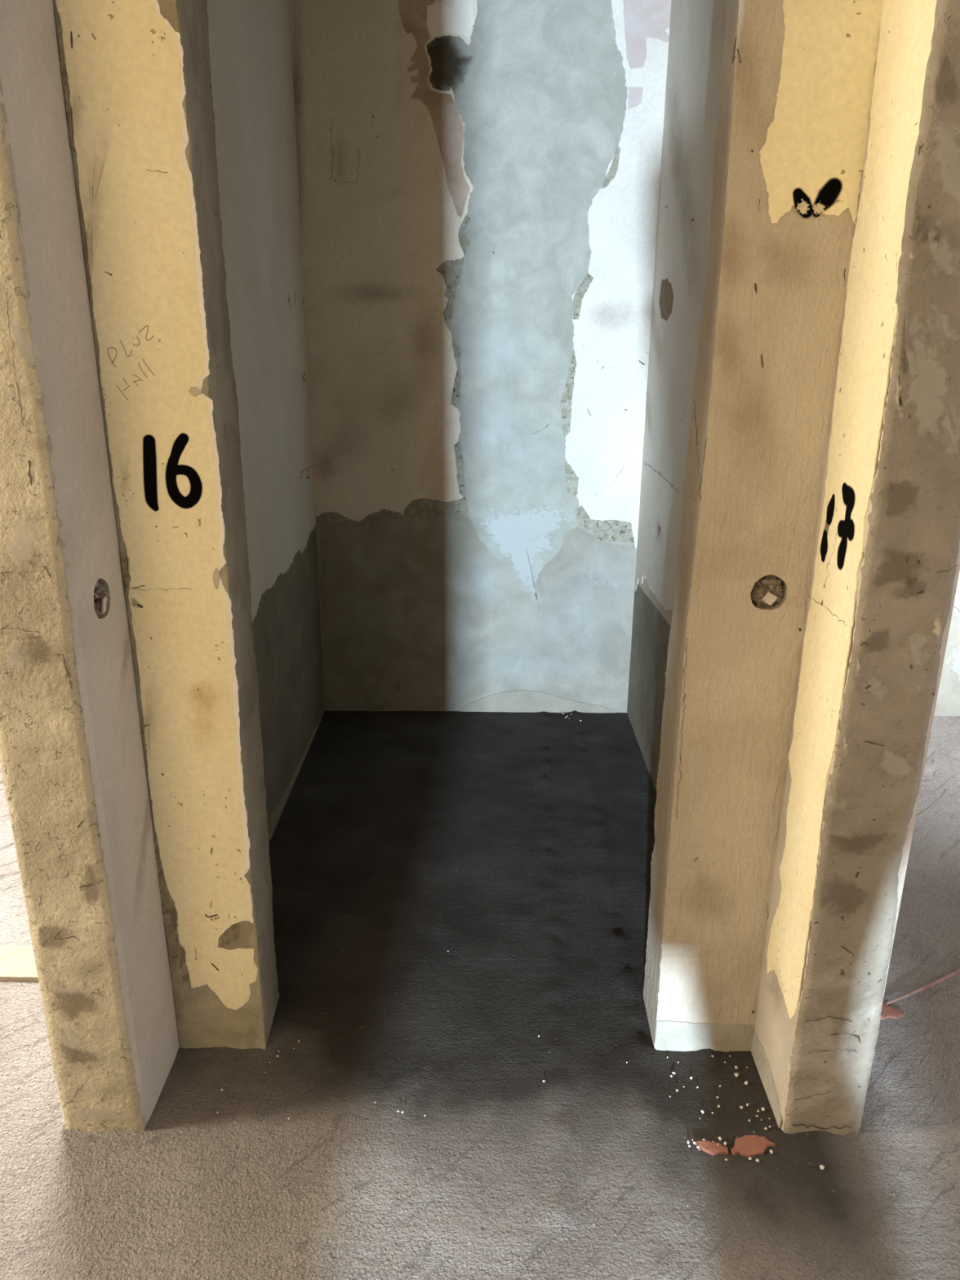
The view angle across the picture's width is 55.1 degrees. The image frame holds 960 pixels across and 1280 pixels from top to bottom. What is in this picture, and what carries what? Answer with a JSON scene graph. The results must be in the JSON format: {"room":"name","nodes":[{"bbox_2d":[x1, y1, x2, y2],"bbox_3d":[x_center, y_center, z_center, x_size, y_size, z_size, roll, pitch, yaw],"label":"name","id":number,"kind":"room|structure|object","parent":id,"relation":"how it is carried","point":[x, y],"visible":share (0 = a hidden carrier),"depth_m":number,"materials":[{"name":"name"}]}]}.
{"room":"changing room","nodes":[
{"label":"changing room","id":0,"kind":"room"},
{"bbox_2d":[0,0,324,1131],"bbox_3d":[-0.628,-0.787,2.374,0.362,3.035,2.347,1,19,0],"label":"wall","id":1,"kind":"structure","parent":0,"point":[156,445],"depth_m":1.65,"materials":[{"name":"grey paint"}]},
{"bbox_2d":[93,579,109,617],"bbox_3d":[-0.668,-0.072,1.591,0.050,0.078,0.076,1,19,0],"label":"plug","id":2,"kind":"object","parent":1,"relation":"in","point":[100,600],"visible":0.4,"depth_m":1.58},
{"bbox_2d":[0,710,959,1279],"bbox_3d":[-0.012,1.495,0.261,7.200,0.018,7.938,1,19,0],"label":"floor","id":3,"kind":"structure","parent":0,"point":[518,846],"depth_m":1.92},
{"bbox_2d":[0,945,38,981],"bbox_3d":[-1.712,0.804,2.292,1.770,0.026,0.119,1,19,0],"label":"floor strip","id":4,"kind":"object","parent":3,"relation":"on","point":[16,962],"depth_m":2.27,"materials":[{"name":"beige wood"}]},
{"bbox_2d":[695,1139,728,1155],"bbox_3d":[0.450,0.988,1.787,0.062,0.015,0.032,1,19,0],"label":"fragment","id":5,"kind":"object","parent":3,"relation":"on","point":[713,1148],"visible":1,"depth_m":1.78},
{"bbox_2d":[730,1134,775,1156],"bbox_3d":[0.531,0.987,1.792,0.092,0.015,0.048,1,19,0],"label":"fragment","id":6,"kind":"object","parent":3,"relation":"on","point":[751,1145],"visible":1,"depth_m":1.79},
{"bbox_2d":[880,1001,903,1019],"bbox_3d":[0.950,0.869,2.153,0.069,0.015,0.067,1,19,0],"label":"fragment","id":7,"kind":"object","parent":3,"relation":"on","point":[887,1011],"visible":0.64,"depth_m":2.14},
{"bbox_2d":[885,968,959,1004],"bbox_3d":[1.211,0.812,2.284,0.572,0.012,0.014,-9,21,-26],"label":"rod","id":8,"kind":"object","parent":3,"relation":"on","point":[957,971],"visible":1,"depth_m":2.21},
{"bbox_2d":[288,0,959,715],"bbox_3d":[0.176,-1.127,3.404,5.500,3.039,0.125,1,19,0],"label":"wall","id":9,"kind":"structure","parent":0,"point":[479,180],"depth_m":3.35,"materials":[{"name":"white paint"}]},
{"bbox_2d":[626,0,959,1134],"bbox_3d":[0.570,-0.812,2.466,0.416,3.030,2.376,1,19,0],"label":"wall","id":10,"kind":"structure","parent":0,"point":[802,415],"depth_m":1.60,"materials":[{"name":"beige paint"}]},
{"bbox_2d":[751,574,783,607],"bbox_3d":[0.531,-0.093,1.711,0.060,0.070,0.055,14,23,34],"label":"plug","id":11,"kind":"object","parent":10,"relation":"in","point":[766,592],"visible":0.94,"depth_m":1.70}
]}

